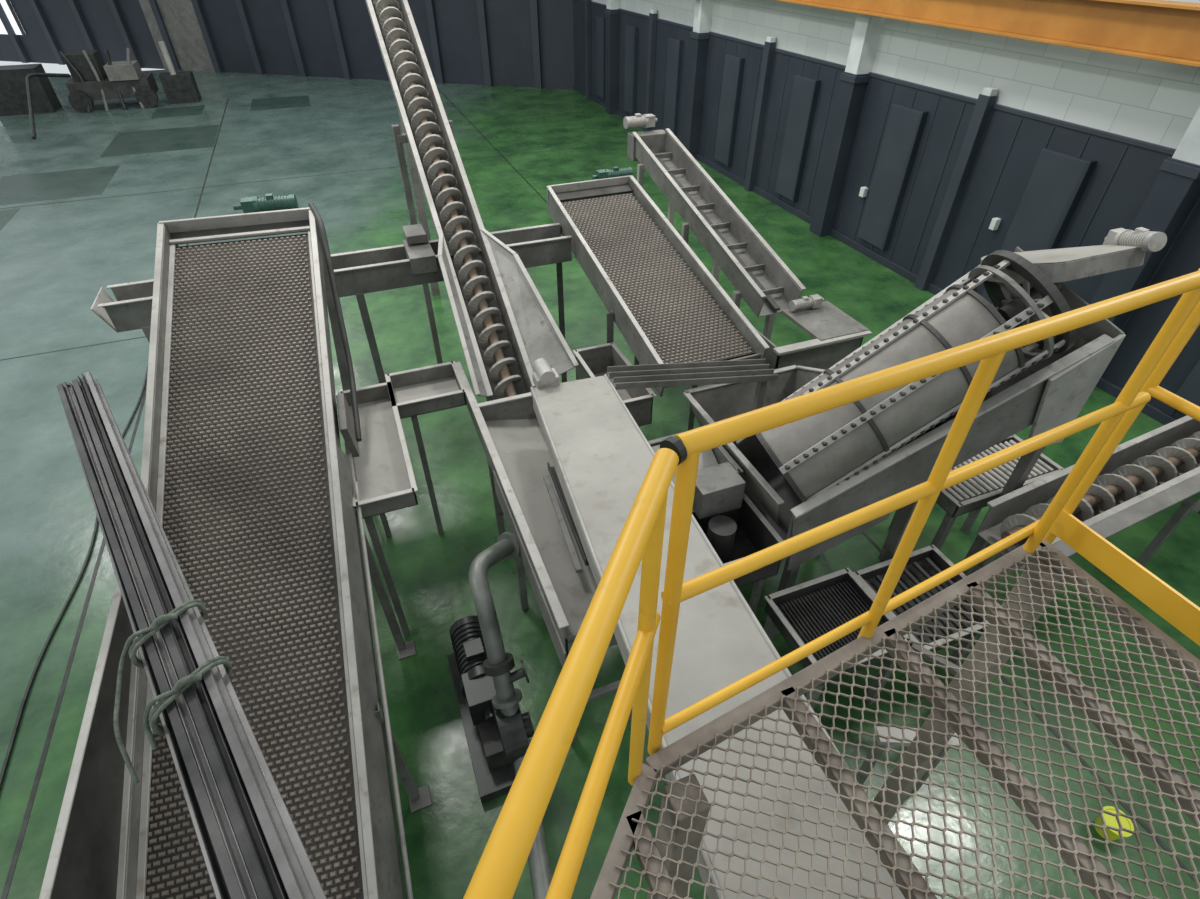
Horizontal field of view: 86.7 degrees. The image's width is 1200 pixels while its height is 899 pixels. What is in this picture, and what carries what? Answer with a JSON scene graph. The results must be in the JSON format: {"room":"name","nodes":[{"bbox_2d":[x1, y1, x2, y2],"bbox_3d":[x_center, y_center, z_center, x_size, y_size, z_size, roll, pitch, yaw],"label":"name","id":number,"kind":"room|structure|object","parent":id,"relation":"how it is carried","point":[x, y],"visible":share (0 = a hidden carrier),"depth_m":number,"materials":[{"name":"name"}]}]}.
{"room":"factory floor","nodes":[
{"label":"factory floor","id":0,"kind":"room"},
{"bbox_2d":[0,0,574,88],"bbox_3d":[-20.314,-18.590,24.114,40.000,7.000,0.460,9,41,10],"label":"wall","id":1,"kind":"structure","parent":0,"point":[515,43],"depth_m":23.80,"materials":[{"name":"grey metal"}]},
{"bbox_2d":[0,69,1199,898],"bbox_3d":[-15.115,-2.257,9.996,38.470,0.103,40.000,-14,42,-16],"label":"floor","id":2,"kind":"structure","parent":0,"point":[56,258],"depth_m":6.99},
{"bbox_2d":[0,366,147,789],"bbox_3d":[-5.063,0.641,6.406,0.132,0.026,7.102,-13,41,-15],"label":"cable","id":3,"kind":"object","parent":2,"relation":"on","point":[10,747],"visible":0.7,"depth_m":5.26,"materials":[{"name":"black rubber"}]},
{"bbox_2d":[0,41,201,139],"bbox_3d":[-15.336,-10.628,18.686,5.600,1.717,4.819,-14,42,-16],"label":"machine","id":4,"kind":"object","parent":2,"relation":"on","point":[25,88],"visible":1,"depth_m":19.70,"materials":[{"name":"metal"}]},
{"bbox_2d":[39,193,431,898],"bbox_3d":[-2.077,0.866,3.883,1.404,2.922,5.829,-11,41,-13],"label":"conveyor","id":5,"kind":"object","parent":2,"relation":"on","point":[247,478],"visible":0.84,"depth_m":3.85,"materials":[{"name":"metal"}]},
{"bbox_2d":[57,371,326,898],"bbox_3d":[-2.071,0.437,2.848,0.235,0.328,3.975,-29,48,-30],"label":"bundle","id":6,"kind":"object","parent":5,"relation":"on","point":[251,846],"visible":1,"depth_m":2.19,"materials":[{"name":"grey metal"}]},
{"bbox_2d":[113,599,232,784],"bbox_3d":[-1.602,0.846,2.341,0.417,0.312,0.518,-29,48,-30],"label":"rope","id":7,"kind":"object","parent":6,"relation":"attached to","point":[166,698],"visible":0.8,"depth_m":2.26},
{"bbox_2d":[91,223,571,383],"bbox_3d":[-2.361,-1.062,6.711,4.255,2.260,0.600,-14,42,-16],"label":"trough","id":8,"kind":"object","parent":2,"relation":"on","point":[414,262],"visible":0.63,"depth_m":6.14,"materials":[{"name":"metal"}]},
{"bbox_2d":[338,361,466,635],"bbox_3d":[-1.464,0.415,5.441,1.000,1.610,1.570,-14,42,-16],"label":"trough","id":9,"kind":"object","parent":2,"relation":"on","point":[383,472],"visible":0.88,"depth_m":5.13,"materials":[{"name":"metal"}]},
{"bbox_2d":[365,0,578,400],"bbox_3d":[-1.640,-2.789,7.019,0.942,4.524,5.823,-14,42,-16],"label":"conveyor","id":10,"kind":"object","parent":2,"relation":"on","point":[504,324],"visible":0.94,"depth_m":6.04,"materials":[{"name":"metal"}]},
{"bbox_2d":[447,616,534,802],"bbox_3d":[-0.805,1.774,4.587,0.440,0.610,1.150,-14,42,-16],"label":"pump","id":11,"kind":"object","parent":2,"relation":"on","point":[495,740],"visible":0.71,"depth_m":4.38,"materials":[{"name":"black metal"}]},
{"bbox_2d":[469,532,551,898],"bbox_3d":[-0.334,2.078,3.424,0.394,1.087,3.687,-9,40,-10],"label":"pipe","id":12,"kind":"object","parent":11,"relation":"attached to","point":[499,663],"visible":0.8,"depth_m":4.10,"materials":[{"name":"metal"}]},
{"bbox_2d":[454,362,632,742],"bbox_3d":[-0.487,0.658,5.140,0.581,1.620,2.940,-14,42,-16],"label":"trough","id":13,"kind":"object","parent":2,"relation":"on","point":[526,487],"visible":0.62,"depth_m":4.42,"materials":[{"name":"metal"}]},
{"bbox_2d":[0,88,1199,898],"bbox_3d":[-13.876,-0.205,7.446,38.400,0.003,33.000,-14,42,-16],"label":"strips","id":14,"kind":"object","parent":2,"relation":"on","point":[65,678],"visible":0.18,"depth_m":4.92,"materials":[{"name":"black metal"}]},
{"bbox_2d":[547,166,769,430],"bbox_3d":[0.419,-1.264,6.784,1.187,2.479,3.096,-14,42,-16],"label":"conveyor","id":15,"kind":"object","parent":2,"relation":"on","point":[665,303],"visible":0.95,"depth_m":6.19,"materials":[{"name":"metal"}]},
{"bbox_2d":[573,342,783,613],"bbox_3d":[0.509,0.363,5.582,0.700,1.510,2.640,-14,42,-16],"label":"tray","id":16,"kind":"object","parent":2,"relation":"on","point":[733,525],"visible":0.37,"depth_m":4.75,"materials":[{"name":"metal"}]},
{"bbox_2d":[607,359,777,410],"bbox_3d":[0.732,0.092,5.580,1.338,1.930,0.217,-6,40,-7],"label":"metal bars","id":17,"kind":"object","parent":2,"relation":"on","point":[750,370],"visible":0.85,"depth_m":5.00,"materials":[{"name":"metal"}]},
{"bbox_2d":[623,113,805,339],"bbox_3d":[1.192,-2.279,7.824,0.559,2.711,3.492,-14,42,-16],"label":"conveyor","id":18,"kind":"object","parent":2,"relation":"on","point":[758,275],"visible":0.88,"depth_m":7.26,"materials":[{"name":"metal"}]},
{"bbox_2d":[530,358,904,898],"bbox_3d":[0.424,1.398,3.772,0.774,2.229,4.745,-10,41,-12],"label":"cover","id":19,"kind":"object","parent":2,"relation":"on","point":[601,458],"visible":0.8,"depth_m":2.84,"materials":[{"name":"metal"}]},
{"bbox_2d":[683,365,824,524],"bbox_3d":[1.505,0.273,5.443,1.170,1.826,1.465,-14,42,-16],"label":"hopper","id":20,"kind":"object","parent":2,"relation":"on","point":[712,403],"visible":0.41,"depth_m":5.52,"materials":[{"name":"metal"}]},
{"bbox_2d":[755,294,871,369],"bbox_3d":[2.003,-0.668,6.668,1.050,1.710,0.700,-14,42,-16],"label":"chute","id":21,"kind":"object","parent":2,"relation":"on","point":[835,334],"visible":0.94,"depth_m":6.16,"materials":[{"name":"metal"}]},
{"bbox_2d":[764,545,988,791],"bbox_3d":[2.158,1.596,4.598,1.590,0.870,1.314,-14,42,-16],"label":"deck","id":22,"kind":"object","parent":2,"relation":"on","point":[802,613],"visible":0.5,"depth_m":4.60,"materials":[{"name":"black metal"}]},
{"bbox_2d":[590,540,1199,898],"bbox_3d":[0.387,2.394,2.006,3.355,2.954,1.970,-14,42,-16],"label":"access platform","id":23,"kind":"object","parent":2,"relation":"on","point":[667,860],"visible":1,"depth_m":1.66,"materials":[{"name":"grey metal"}]},
{"bbox_2d":[463,268,1199,898],"bbox_3d":[0.653,0.778,0.892,2.885,1.083,1.878,-14,42,-16],"label":"handrail","id":24,"kind":"object","parent":23,"relation":"on","point":[497,874],"visible":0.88,"depth_m":1.28,"materials":[{"name":"metal"}]},
{"bbox_2d":[728,227,1166,634],"bbox_3d":[2.316,-0.044,4.816,2.605,3.115,0.922,-10,41,-12],"label":"washer","id":25,"kind":"object","parent":2,"relation":"on","point":[827,466],"visible":0.84,"depth_m":4.17,"materials":[{"name":"metal"}]},
{"bbox_2d":[878,434,1063,559],"bbox_3d":[3.191,0.588,5.593,1.140,1.150,0.540,-14,42,-16],"label":"grate","id":26,"kind":"object","parent":2,"relation":"on","point":[971,495],"visible":0.48,"depth_m":5.15,"materials":[{"name":"black metal"}]},
{"bbox_2d":[970,415,1199,573],"bbox_3d":[4.668,0.517,5.428,3.728,1.470,0.605,-16,42,-19],"label":"conveyor","id":27,"kind":"object","parent":2,"relation":"on","point":[1147,474],"visible":0.69,"depth_m":4.88,"materials":[{"name":"metal"}]},
{"bbox_2d":[1094,806,1133,840],"bbox_3d":[3.329,2.448,4.138,0.184,0.146,0.184,-14,42,-16],"label":"bucket","id":28,"kind":"object","parent":2,"relation":"on","point":[1126,823],"visible":0.59,"depth_m":4.10,"materials":[{"name":"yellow plastic"}]},
{"bbox_2d":[573,0,1199,424],"bbox_3d":[4.550,-6.594,9.665,0.600,7.000,30.400,-14,42,-16],"label":"wall","id":29,"kind":"structure","parent":0,"point":[927,151],"depth_m":9.75,"materials":[{"name":"grey metal"}]},
{"bbox_2d":[776,0,1199,66],"bbox_3d":[4.301,-6.503,9.336,0.350,0.680,30.000,-14,42,-16],"label":"beam","id":30,"kind":"structure","parent":29,"relation":"attached to","point":[1158,30],"depth_m":7.17,"materials":[{"name":"orange paint"}]}
]}

